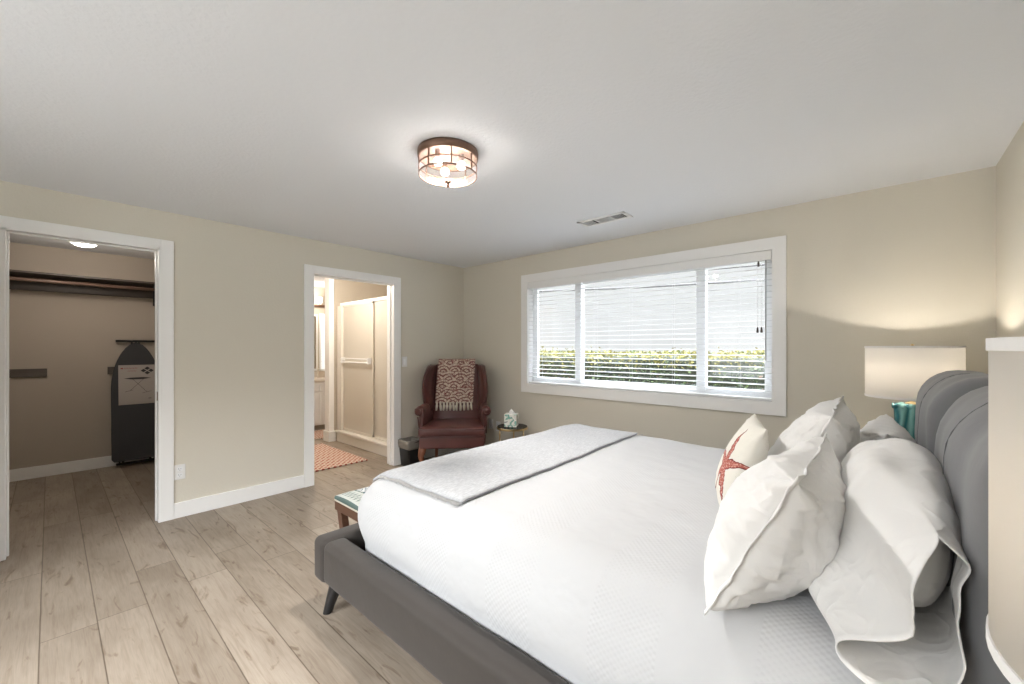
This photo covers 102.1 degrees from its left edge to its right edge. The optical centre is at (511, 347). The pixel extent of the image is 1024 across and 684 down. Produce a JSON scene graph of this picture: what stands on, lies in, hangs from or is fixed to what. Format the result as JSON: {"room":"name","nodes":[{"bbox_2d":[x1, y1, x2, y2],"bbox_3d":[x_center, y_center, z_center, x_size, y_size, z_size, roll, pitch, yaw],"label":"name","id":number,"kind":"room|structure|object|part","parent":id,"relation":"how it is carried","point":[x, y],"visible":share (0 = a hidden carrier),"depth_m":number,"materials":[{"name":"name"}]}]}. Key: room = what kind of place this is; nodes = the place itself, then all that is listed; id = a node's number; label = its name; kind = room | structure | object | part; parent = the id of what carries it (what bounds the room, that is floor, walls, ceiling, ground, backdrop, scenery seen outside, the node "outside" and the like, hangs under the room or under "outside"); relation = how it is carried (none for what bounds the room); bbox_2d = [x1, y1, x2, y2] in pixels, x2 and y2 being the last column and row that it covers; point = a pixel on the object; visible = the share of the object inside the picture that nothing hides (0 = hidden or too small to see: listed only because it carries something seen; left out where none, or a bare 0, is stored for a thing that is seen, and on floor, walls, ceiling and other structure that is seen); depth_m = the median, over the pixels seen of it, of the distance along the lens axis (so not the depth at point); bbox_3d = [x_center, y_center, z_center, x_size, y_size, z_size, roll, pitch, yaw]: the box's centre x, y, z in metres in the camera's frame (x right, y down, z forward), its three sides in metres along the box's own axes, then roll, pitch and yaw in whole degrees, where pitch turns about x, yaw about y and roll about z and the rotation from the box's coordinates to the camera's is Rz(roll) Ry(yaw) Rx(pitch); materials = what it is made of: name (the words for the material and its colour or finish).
{"room":"bedroom","nodes":[
{"label":"bedroom","id":0,"kind":"room"},
{"bbox_2d":[9,242,154,469],"bbox_3d":[-5.099,0.147,4.320,0.120,2.440,2.230,0,0,42],"label":"wall","id":1,"kind":"structure","parent":0,"point":[64,415],"depth_m":4.51,"materials":[{"name":"beige paint"}]},
{"bbox_2d":[9,368,46,377],"bbox_3d":[-5.112,0.265,4.198,0.020,0.085,0.530,0,0,42],"label":"board","id":2,"kind":"object","parent":1,"relation":"attached to","point":[13,373],"visible":0.85,"depth_m":4.29,"materials":[{"name":"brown wood"}]},
{"bbox_2d":[9,456,152,481],"bbox_3d":[-5.048,1.306,4.275,0.015,0.122,2.230,0,0,42],"label":"baseboard","id":3,"kind":"structure","parent":1,"relation":"attached to","point":[19,474],"depth_m":4.47,"materials":[{"name":"white paint"}]},
{"bbox_2d":[9,269,154,305],"bbox_3d":[-4.920,-0.628,4.159,0.359,0.250,2.226,0,0,42],"label":"closet shelf","id":4,"kind":"object","parent":1,"relation":"attached to","point":[18,279],"visible":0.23,"depth_m":4.48,"materials":[{"name":"brown wood"}]},
{"bbox_3d":[-4.830,-0.673,4.080,0.034,0.034,2.226,0,0,42],"label":"hanging rod","id":5,"kind":"part","parent":4,"relation":"part of","materials":[{"name":"brown"}]},
{"bbox_2d":[107,367,113,373],"bbox_3d":[-4.468,0.265,4.917,0.020,0.085,0.480,0,0,42],"label":"board","id":6,"kind":"object","parent":1,"relation":"attached to","point":[109,369],"visible":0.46,"depth_m":4.75,"materials":[{"name":"grey wood"}]},
{"bbox_2d":[0,180,463,502],"bbox_3d":[-2.277,0.147,3.873,0.120,2.440,5.870,0,0,42],"label":"wall","id":7,"kind":"structure","parent":0,"point":[239,290],"depth_m":3.67,"materials":[{"name":"beige paint"}]},
{"bbox_2d":[0,229,4,560],"bbox_3d":[-3.066,0.301,2.342,0.108,2.108,0.740,0,0,-28],"label":"door","id":8,"kind":"structure","parent":7,"relation":"in","point":[2,232],"depth_m":2.64,"materials":[{"name":"white paint"}]},
{"bbox_2d":[0,215,173,560],"bbox_3d":[-3.059,0.261,2.993,0.148,2.213,0.941,0,0,42],"label":"trim","id":9,"kind":"structure","parent":7,"relation":"attached to","point":[163,250],"depth_m":3.23,"materials":[{"name":"white paint"}]},
{"bbox_2d":[174,464,184,479],"bbox_3d":[-2.675,1.002,3.332,0.008,0.120,0.074,0,0,42],"label":"wall outlet","id":10,"kind":"object","parent":7,"relation":"attached to","point":[179,470],"visible":1,"depth_m":3.33,"materials":[{"name":"white plastic"}]},
{"bbox_2d":[174,449,460,518],"bbox_3d":[-2.377,1.306,3.660,0.015,0.122,5.180,0,0,42],"label":"baseboard","id":11,"kind":"structure","parent":7,"relation":"attached to","point":[198,505],"depth_m":3.64,"materials":[{"name":"white paint"}]},
{"bbox_2d":[304,264,400,487],"bbox_3d":[-1.717,0.276,4.492,0.148,2.183,1.086,0,0,42],"label":"trim","id":12,"kind":"structure","parent":7,"relation":"attached to","point":[393,284],"depth_m":4.52,"materials":[{"name":"white paint"}]},
{"bbox_2d":[402,357,406,366],"bbox_3d":[-1.271,0.167,4.898,0.010,0.120,0.074,0,0,42],"label":"light switch","id":13,"kind":"object","parent":7,"relation":"attached to","point":[404,359],"visible":1,"depth_m":4.89,"materials":[{"name":"white plastic"}]},
{"bbox_2d":[0,429,465,683],"bbox_3d":[-1.690,1.397,3.346,8.217,0.060,5.870,0,0,42],"label":"floor","id":14,"kind":"structure","parent":0,"point":[94,589],"depth_m":2.34,"materials":[{"name":"brown wood"}]},
{"bbox_2d":[111,340,154,465],"bbox_3d":[-4.380,0.623,4.854,0.193,1.420,0.465,0,0,42],"label":"ironing board","id":15,"kind":"object","parent":14,"relation":"on","point":[133,376],"visible":0.77,"depth_m":4.79,"materials":[{"name":"grey fabric"}]},
{"bbox_2d":[314,368,324,430],"bbox_3d":[-3.347,0.862,6.987,0.584,1.011,1.460,0,0,42],"label":"bathroom vanity","id":16,"kind":"object","parent":14,"relation":"on","point":[319,377],"visible":0.21,"depth_m":6.82,"materials":[{"name":"white paint"}]},
{"bbox_3d":[-3.269,0.654,6.689,0.018,0.125,0.320,0,0,42],"label":"drawer","id":17,"kind":"part","parent":16,"relation":"part of","materials":[{"name":"white paint"}]},
{"bbox_3d":[-3.267,0.992,6.687,0.023,0.490,0.320,0,0,42],"label":"cabinet door","id":18,"kind":"part","parent":16,"relation":"part of","materials":[{"name":"white paint"}]},
{"bbox_2d":[314,377,324,381],"bbox_3d":[-3.352,0.547,6.991,0.570,0.040,1.460,0,0,42],"label":"countertop","id":19,"kind":"structure","parent":16,"relation":"on","point":[320,379],"depth_m":6.83,"materials":[{"name":"beige"}]},
{"bbox_3d":[-3.042,0.654,6.942,0.018,0.125,0.320,0,0,42],"label":"drawer","id":20,"kind":"part","parent":16,"relation":"part of","materials":[{"name":"white paint"}]},
{"bbox_3d":[-3.040,0.992,6.940,0.023,0.490,0.320,0,0,42],"label":"cabinet door","id":21,"kind":"part","parent":16,"relation":"part of","materials":[{"name":"white paint"}]},
{"bbox_2d":[314,429,324,439],"bbox_3d":[-3.118,1.357,6.351,0.606,0.018,1.007,0,0,42],"label":"bath rug","id":22,"kind":"object","parent":14,"relation":"on","point":[318,434],"visible":0.1,"depth_m":6.42,"materials":[{"name":"pink fabric"}]},
{"bbox_2d":[314,443,366,471],"bbox_3d":[-2.485,1.357,5.100,1.257,0.018,0.846,0,0,42],"label":"bath rug","id":23,"kind":"object","parent":14,"relation":"on","point":[326,457],"visible":0.52,"depth_m":5.03,"materials":[{"name":"pink fabric"}]},
{"bbox_2d":[334,486,369,528],"bbox_3d":[-0.538,1.150,3.033,0.340,0.446,1.400,0,0,42],"label":"bench","id":24,"kind":"object","parent":14,"relation":"on","point":[346,504],"visible":0.12,"depth_m":2.57,"materials":[{"name":"fabric"}]},
{"bbox_3d":[-1.044,1.194,2.600,0.151,0.357,0.045,0,0,42],"label":"leg","id":25,"kind":"part","parent":24,"relation":"part of","materials":[{"name":"brown wood"}]},
{"bbox_3d":[-0.538,1.000,3.033,0.330,0.053,1.390,0,0,42],"label":"seat rail","id":26,"kind":"part","parent":24,"relation":"part of","materials":[{"name":"brown wood"}]},
{"bbox_2d":[334,486,369,512],"bbox_3d":[-0.538,0.951,3.033,0.340,0.048,1.400,0,0,42],"label":"seat cushion","id":27,"kind":"object","parent":24,"relation":"on","point":[349,501],"depth_m":2.56,"materials":[{"name":"fabric"}]},
{"bbox_2d":[335,296,386,456],"bbox_3d":[-1.690,0.357,5.861,1.620,2.020,0.925,0,0,42],"label":"shower enclosure","id":28,"kind":"object","parent":14,"relation":"on","point":[361,324],"visible":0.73,"depth_m":5.64,"materials":[{"name":"beige plastic"}]},
{"bbox_3d":[-2.146,0.287,5.756,0.796,1.750,0.006,0,0,42],"label":"shower glass","id":29,"kind":"part","parent":28,"relation":"part of","materials":[{"name":"clear glass"}]},
{"bbox_3d":[-2.146,0.287,5.756,0.840,1.790,0.016,0,0,42],"label":"door frame","id":30,"kind":"part","parent":28,"relation":"part of","materials":[{"name":"metal"}]},
{"bbox_3d":[-1.928,-0.630,5.581,1.600,0.045,0.050,0,0,42],"label":"rail","id":31,"kind":"part","parent":28,"relation":"part of","materials":[{"name":"white metal"}]},
{"bbox_3d":[-1.597,0.287,5.298,0.710,1.790,0.016,0,0,42],"label":"door frame","id":32,"kind":"part","parent":28,"relation":"part of","materials":[{"name":"metal"}]},
{"bbox_3d":[-1.597,0.287,5.298,0.666,1.750,0.006,0,0,42],"label":"shower glass","id":33,"kind":"part","parent":28,"relation":"part of","materials":[{"name":"clear glass"}]},
{"bbox_2d":[398,436,419,465],"bbox_3d":[-1.182,1.214,4.817,0.222,0.308,0.212,0,0,42],"label":"trash can","id":34,"kind":"object","parent":14,"relation":"on","point":[408,446],"visible":0.79,"depth_m":4.74,"materials":[{"name":"black plastic"}]},
{"bbox_2d":[415,364,490,461],"bbox_3d":[-0.669,0.778,4.841,0.852,1.192,0.772,0,0,-3],"label":"armchair","id":35,"kind":"object","parent":14,"relation":"on","point":[463,429],"visible":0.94,"depth_m":4.66,"materials":[{"name":"leather"}]},
{"bbox_3d":[-0.978,1.219,4.506,0.083,0.311,0.105,0,0,45],"label":"leg","id":36,"kind":"part","parent":35,"relation":"part of","materials":[{"name":"brown wood"}]},
{"bbox_3d":[-0.999,0.874,4.823,0.074,0.405,0.469,0,0,3],"label":"arm panel","id":37,"kind":"part","parent":35,"relation":"part of","materials":[{"name":"leather"}]},
{"bbox_3d":[-0.668,1.032,4.814,0.707,0.136,0.660,0,0,-3],"label":"seat frame","id":38,"kind":"part","parent":35,"relation":"part of","materials":[{"name":"leather"}]},
{"bbox_2d":[418,418,484,435],"bbox_3d":[-0.667,0.907,4.789,0.727,0.126,0.650,0,0,-3],"label":"seat cushion","id":39,"kind":"object","parent":35,"relation":"on","point":[430,426],"depth_m":4.51,"materials":[{"name":"leather"}]},
{"bbox_2d":[435,359,474,410],"bbox_3d":[-0.693,0.450,5.093,0.473,0.618,0.296,0,0,-3],"label":"throw blanket","id":40,"kind":"object","parent":35,"relation":"on","point":[455,377],"visible":0.98,"depth_m":5.04,"materials":[{"name":"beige fabric"}]},
{"bbox_3d":[-0.681,0.575,5.086,0.590,0.785,0.235,0,0,-3],"label":"backrest","id":41,"kind":"part","parent":35,"relation":"part of","materials":[{"name":"leather"}]},
{"bbox_3d":[-0.339,0.874,4.854,0.074,0.405,0.469,0,0,-9],"label":"arm panel","id":42,"kind":"part","parent":35,"relation":"part of","materials":[{"name":"leather"}]},
{"bbox_2d":[497,423,527,440],"bbox_3d":[0.003,1.118,4.589,0.344,0.498,0.344,0,0,42],"label":"side table","id":43,"kind":"object","parent":14,"relation":"on","point":[521,427],"visible":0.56,"depth_m":4.50,"materials":[{"name":"gold glass"}]},
{"bbox_2d":[504,409,517,426],"bbox_3d":[-0.007,0.775,4.585,0.136,0.188,0.136,0,0,10],"label":"tissue box","id":44,"kind":"object","parent":43,"relation":"on","point":[511,418],"visible":1,"depth_m":4.52,"materials":[{"name":"white cardboard"}]},
{"bbox_3d":[0.003,0.873,4.589,0.334,0.008,0.334,0,0,42],"label":"glass","id":45,"kind":"part","parent":43,"relation":"part of","materials":[{"name":"black glass"}]},
{"bbox_2d":[315,370,1010,683],"bbox_3d":[0.740,0.736,2.144,2.719,1.262,2.339,0,0,42],"label":"platform bed","id":46,"kind":"object","parent":14,"relation":"on","point":[951,411],"visible":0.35,"depth_m":1.42,"materials":[{"name":"grey fabric"}]},
{"bbox_3d":[-0.915,1.277,2.148,0.114,0.180,0.078,0,0,8],"label":"leg","id":47,"kind":"part","parent":46,"relation":"part of","materials":[{"name":"black paint"}]},
{"bbox_3d":[-0.225,1.102,3.009,0.129,0.229,2.339,0,0,42],"label":"foot rail","id":48,"kind":"part","parent":46,"relation":"part of","materials":[{"name":"grey fabric"}]},
{"bbox_3d":[-0.063,1.105,1.386,2.342,0.213,0.131,0,0,42],"label":"rail","id":49,"kind":"part","parent":46,"relation":"part of","materials":[{"name":"grey fabric"}]},
{"bbox_2d":[358,435,864,683],"bbox_3d":[0.651,0.932,2.209,2.278,0.560,2.102,0,0,42],"label":"coverlet","id":50,"kind":"object","parent":46,"relation":"on","point":[590,566],"visible":0.47,"depth_m":1.40,"materials":[{"name":"white fabric"}]},
{"bbox_2d":[372,424,642,505],"bbox_3d":[0.114,0.679,2.663,0.729,0.084,1.840,0,0,42],"label":"blanket","id":51,"kind":"object","parent":50,"relation":"on","point":[459,477],"visible":1,"depth_m":2.31,"materials":[{"name":"grey fabric"}]},
{"bbox_2d":[715,413,768,505],"bbox_3d":[0.952,0.478,1.723,0.190,0.359,0.399,0,0,26],"label":"throw pillow","id":52,"kind":"object","parent":50,"relation":"on","point":[749,446],"visible":0.7,"depth_m":1.60,"materials":[{"name":"fabric"}]},
{"bbox_2d":[704,433,845,614],"bbox_3d":[0.772,0.473,1.194,0.315,0.384,0.656,0,0,42],"label":"sham pillow","id":53,"kind":"object","parent":50,"relation":"on","point":[777,527],"visible":0.99,"depth_m":1.00,"materials":[{"name":"white fabric"}]},
{"bbox_2d":[767,396,860,463],"bbox_3d":[1.250,0.441,1.729,0.326,0.438,0.735,0,0,37],"label":"sham pillow","id":54,"kind":"object","parent":50,"relation":"on","point":[834,418],"visible":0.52,"depth_m":1.52,"materials":[{"name":"white fabric"}]},
{"bbox_2d":[860,414,915,442],"bbox_3d":[1.654,0.498,1.852,0.266,0.343,0.761,0,0,37],"label":"bed pillow","id":55,"kind":"object","parent":50,"relation":"on","point":[885,426],"visible":0.3,"depth_m":1.78,"materials":[{"name":"white fabric"}]},
{"bbox_2d":[808,438,970,683],"bbox_3d":[0.987,0.462,1.099,0.341,0.382,0.909,0,0,42],"label":"bed pillow","id":56,"kind":"object","parent":50,"relation":"on","point":[884,597],"visible":0.79,"depth_m":0.89,"materials":[{"name":"white fabric"}]},
{"bbox_2d":[915,370,987,454],"bbox_3d":[1.954,0.665,1.761,0.348,1.119,1.070,0,0,42],"label":"headboard","id":57,"kind":"object","parent":46,"relation":"on","point":[941,390],"depth_m":1.59,"materials":[{"name":"grey fabric"}]},
{"bbox_2d":[934,386,1010,683],"bbox_3d":[1.252,0.666,0.979,0.346,1.119,1.070,0,0,42],"label":"headboard","id":58,"kind":"object","parent":46,"relation":"on","point":[961,441],"depth_m":0.82,"materials":[{"name":"grey fabric"}]},
{"bbox_3d":[2.522,1.040,2.426,0.422,0.656,0.412,0,0,42],"label":"nightstand","id":59,"kind":"object","parent":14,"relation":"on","visible":0},
{"bbox_2d":[864,344,965,439],"bbox_3d":[2.295,0.345,2.374,0.418,0.734,0.418,0,0,42],"label":"table lamp","id":60,"kind":"object","parent":59,"relation":"on","point":[891,372],"visible":0.52,"depth_m":2.27,"materials":[{"name":"beige fabric"}]},
{"bbox_3d":[2.295,0.282,2.374,0.418,0.012,0.418,0,0,42],"label":"shade trim","id":61,"kind":"part","parent":60,"relation":"part of","materials":[{"name":"white fabric"}]},
{"bbox_3d":[2.295,-0.003,2.374,0.418,0.012,0.418,0,0,42],"label":"shade trim","id":62,"kind":"part","parent":60,"relation":"part of","materials":[{"name":"white fabric"}]},
{"bbox_3d":[2.295,0.140,2.374,0.414,0.295,0.414,0,0,42],"label":"lamp shade","id":63,"kind":"part","parent":60,"relation":"part of","materials":[{"name":"fabric"}]},
{"bbox_3d":[0.610,1.040,0.286,0.422,0.656,0.532,0,0,42],"label":"nightstand","id":64,"kind":"object","parent":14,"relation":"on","visible":0},
{"bbox_2d":[986,337,1023,683],"bbox_3d":[0.612,0.345,0.257,0.418,0.734,0.418,0,0,42],"label":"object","id":65,"kind":"object","parent":64,"relation":"on","point":[1005,617],"visible":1,"depth_m":0.36,"materials":[{"name":"beige paint"}]},
{"bbox_3d":[0.612,-0.003,0.257,0.418,0.012,0.418,0,0,42],"label":"shade trim","id":66,"kind":"part","parent":65,"relation":"part of","materials":[{"name":"white fabric"}]},
{"bbox_3d":[0.612,0.282,0.257,0.418,0.012,0.418,0,0,42],"label":"shade trim","id":67,"kind":"part","parent":65,"relation":"part of","materials":[{"name":"white fabric"}]},
{"bbox_2d":[314,287,324,371],"bbox_3d":[-3.775,0.147,7.041,0.120,2.440,2.950,0,0,42],"label":"wall","id":68,"kind":"structure","parent":0,"point":[318,291],"depth_m":7.34,"materials":[{"name":"beige paint"}]},
{"bbox_2d":[314,314,317,370],"bbox_3d":[-3.702,-0.088,7.016,0.021,0.990,0.810,0,0,42],"label":"bathroom mirror","id":69,"kind":"object","parent":68,"relation":"attached to","point":[315,315],"visible":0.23,"depth_m":7.28,"materials":[{"name":"beige mirror"}]},
{"bbox_2d":[314,316,315,368],"bbox_3d":[-3.695,-0.088,7.009,0.002,0.920,0.740,0,0,42],"label":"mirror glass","id":70,"kind":"object","parent":69,"relation":"attached to","point":[314,316],"depth_m":7.27,"materials":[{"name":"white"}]},
{"bbox_2d":[314,297,324,307],"bbox_3d":[-3.490,-0.798,7.155,0.149,0.170,0.600,0,0,42],"label":"vanity light","id":71,"kind":"object","parent":68,"relation":"attached to","point":[319,299],"visible":0.19,"depth_m":7.23,"materials":[{"name":"white glass"}]},
{"bbox_3d":[-3.372,-0.823,7.251,0.100,0.120,0.100,0,0,42],"label":"lamp shade","id":72,"kind":"part","parent":71,"relation":"part of","materials":[{"name":"white glass"}]},
{"bbox_2d":[314,371,324,377],"bbox_3d":[-3.557,0.477,7.175,0.019,0.100,1.460,0,0,42],"label":"backsplash","id":73,"kind":"structure","parent":68,"relation":"attached to","point":[320,374],"depth_m":7.34,"materials":[{"name":"beige"}]},
{"bbox_2d":[319,313,324,370],"bbox_3d":[-3.247,-0.093,7.504,0.047,1.020,0.475,0,0,42],"label":"window","id":74,"kind":"structure","parent":68,"relation":"in","point":[321,316],"depth_m":7.35,"materials":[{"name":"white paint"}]},
{"bbox_2d":[334,279,386,439],"bbox_3d":[-2.344,0.147,6.450,0.100,2.440,0.960,0,0,42],"label":"wall bath partition","id":75,"kind":"structure","parent":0,"point":[344,290],"depth_m":6.21,"materials":[{"name":"beige paint"}]},
{"bbox_2d":[323,278,335,441],"bbox_3d":[-2.677,0.147,6.074,0.175,2.440,0.105,0,0,42],"label":"column","id":76,"kind":"structure","parent":75,"relation":"attached to","point":[329,434],"depth_m":6.04,"materials":[{"name":"white paint"}]},
{"bbox_2d":[0,0,1023,287],"bbox_3d":[-1.690,-1.103,3.346,8.217,0.060,5.870,0,0,42],"label":"ceiling","id":77,"kind":"structure","parent":0,"point":[309,119],"depth_m":1.83,"materials":[{"name":"white paint"}]},
{"bbox_2d":[71,242,97,247],"bbox_3d":[-4.042,-1.010,3.910,0.260,0.125,0.260,0,0,42],"label":"closet light","id":78,"kind":"object","parent":77,"relation":"attached to","point":[74,243],"visible":0.24,"depth_m":3.88,"materials":[{"name":"white glass"}]},
{"bbox_2d":[417,137,477,187],"bbox_3d":[-0.350,-0.975,2.272,0.330,0.197,0.330,0,0,42],"label":"ceiling light","id":79,"kind":"object","parent":77,"relation":"attached to","point":[446,155],"visible":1,"depth_m":2.22,"materials":[{"name":"brown metal"}]},
{"bbox_2d":[435,149,439,156],"bbox_3d":[-0.396,-1.036,2.212,0.028,0.035,0.028,0,0,42],"label":"socket","id":80,"kind":"object","parent":79,"relation":"attached to","point":[437,151],"depth_m":2.20,"materials":[{"name":"brown metal"}]},
{"bbox_3d":[-0.396,-0.993,2.212,0.048,0.047,0.048,0,0,42],"label":"bulb","id":81,"kind":"part","parent":79,"relation":"part of","materials":[{"name":"white glass"}]},
{"bbox_3d":[-0.379,-0.993,2.341,0.048,0.047,0.048,0,0,42],"label":"bulb","id":82,"kind":"part","parent":79,"relation":"part of","materials":[{"name":"white glass"}]},
{"bbox_3d":[-0.276,-0.993,2.262,0.048,0.047,0.048,0,0,42],"label":"bulb","id":83,"kind":"part","parent":79,"relation":"part of","materials":[{"name":"white glass"}]},
{"bbox_2d":[577,211,632,226],"bbox_3d":[0.773,-1.069,3.463,0.430,0.009,0.170,0,0,42],"label":"ceiling vent","id":84,"kind":"object","parent":77,"relation":"in","point":[620,215],"visible":1,"depth_m":3.45,"materials":[{"name":"white plastic"}]},
{"bbox_2d":[464,166,995,450],"bbox_3d":[1.201,0.147,4.040,4.837,2.440,0.160,0,0,42],"label":"wall","id":85,"kind":"structure","parent":0,"point":[906,264],"depth_m":2.97,"materials":[{"name":"beige paint"}]},
{"bbox_2d":[489,419,492,428],"bbox_3d":[-0.269,0.967,5.244,0.074,0.120,0.008,0,0,42],"label":"wall outlet","id":86,"kind":"object","parent":85,"relation":"attached to","point":[490,420],"visible":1,"depth_m":5.23,"materials":[{"name":"white plastic"}]},
{"bbox_2d":[521,235,786,416],"bbox_3d":[1.149,-0.163,4.073,2.635,1.370,0.180,0,0,42],"label":"window","id":87,"kind":"structure","parent":85,"relation":"in","point":[777,406],"depth_m":3.60,"materials":[{"name":"white paint"}]},
{"bbox_2d":[528,250,771,400],"bbox_3d":[1.116,-0.168,4.036,2.447,1.172,0.073,0,0,42],"label":"window blind","id":88,"kind":"object","parent":87,"relation":"attached to","point":[761,256],"visible":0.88,"depth_m":3.77,"materials":[{"name":"white paint"}]},
{"bbox_3d":[0.334,-0.153,4.749,0.002,1.110,0.054,0,0,42],"label":"ladder cord","id":89,"kind":"part","parent":88,"relation":"part of","materials":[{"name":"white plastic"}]},
{"bbox_3d":[1.122,0.408,4.043,2.439,0.020,0.050,0,0,42],"label":"rail","id":90,"kind":"part","parent":88,"relation":"part of","materials":[{"name":"white plastic"}]},
{"bbox_3d":[1.459,-0.153,3.741,0.002,1.110,0.054,0,0,42],"label":"ladder cord","id":91,"kind":"part","parent":88,"relation":"part of","materials":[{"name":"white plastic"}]},
{"bbox_3d":[1.938,-0.410,3.267,0.002,0.555,0.003,0,0,42],"label":"lift cord","id":92,"kind":"part","parent":88,"relation":"part of","materials":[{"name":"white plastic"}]},
{"bbox_3d":[1.958,-0.410,3.249,0.002,0.555,0.003,0,0,42],"label":"lift cord","id":93,"kind":"part","parent":88,"relation":"part of","materials":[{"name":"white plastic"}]},
{"bbox_2d":[533,260,771,397],"bbox_3d":[1.178,-0.168,4.106,2.451,1.176,0.071,0,0,42],"label":"window","id":94,"kind":"structure","parent":87,"relation":"attached to","point":[700,338],"depth_m":3.65,"materials":[{"name":"white plastic"}]},
{"bbox_3d":[0.511,-0.168,4.686,0.607,1.100,0.028,0,0,42],"label":"sash","id":95,"kind":"part","parent":94,"relation":"part of","materials":[{"name":"white plastic"}]},
{"bbox_3d":[1.219,-0.168,4.092,1.289,1.100,0.028,0,0,42],"label":"sash","id":96,"kind":"part","parent":94,"relation":"part of","materials":[{"name":"white plastic"}]},
{"bbox_3d":[1.857,-0.168,3.479,0.527,1.100,0.028,0,0,42],"label":"sash","id":97,"kind":"part","parent":94,"relation":"part of","materials":[{"name":"white plastic"}]},
{"bbox_2d":[996,121,1023,337],"bbox_3d":[1.135,0.147,0.433,0.120,2.440,5.300,0,0,42],"label":"wall","id":98,"kind":"structure","parent":0,"point":[1010,167],"depth_m":2.17,"materials":[{"name":"beige paint"}]},
{"label":"outside","id":99,"kind":"structure","parent":0,"visible":0},
{"bbox_3d":[6.286,1.592,14.508,70.000,0.050,90.000,0,0,42],"label":"ground","id":100,"kind":"structure","parent":99,"visible":0},
{"bbox_2d":[539,346,764,390],"bbox_3d":[1.997,0.772,5.826,7.200,1.640,0.765,0,0,42],"label":"hedge","id":101,"kind":"object","parent":100,"relation":"on","point":[688,360],"visible":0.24,"depth_m":5.54,"materials":[{"name":"green plant"}]},
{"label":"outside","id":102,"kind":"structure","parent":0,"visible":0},
{"bbox_2d":[539,279,764,291],"bbox_3d":[8.657,-3.208,19.984,32.544,0.460,0.110,0,0,21],"label":"overhead cable","id":103,"kind":"object","parent":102,"point":[718,282],"visible":0.32,"depth_m":20.46,"materials":[{"name":"black plastic"}]},
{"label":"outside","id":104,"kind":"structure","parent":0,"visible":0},
{"bbox_2d":[713,264,764,269],"bbox_3d":[9.737,-3.958,20.083,23.409,0.440,0.090,0,0,26],"label":"overhead cable","id":105,"kind":"object","parent":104,"point":[755,264],"visible":0.08,"depth_m":19.51,"materials":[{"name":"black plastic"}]}
]}

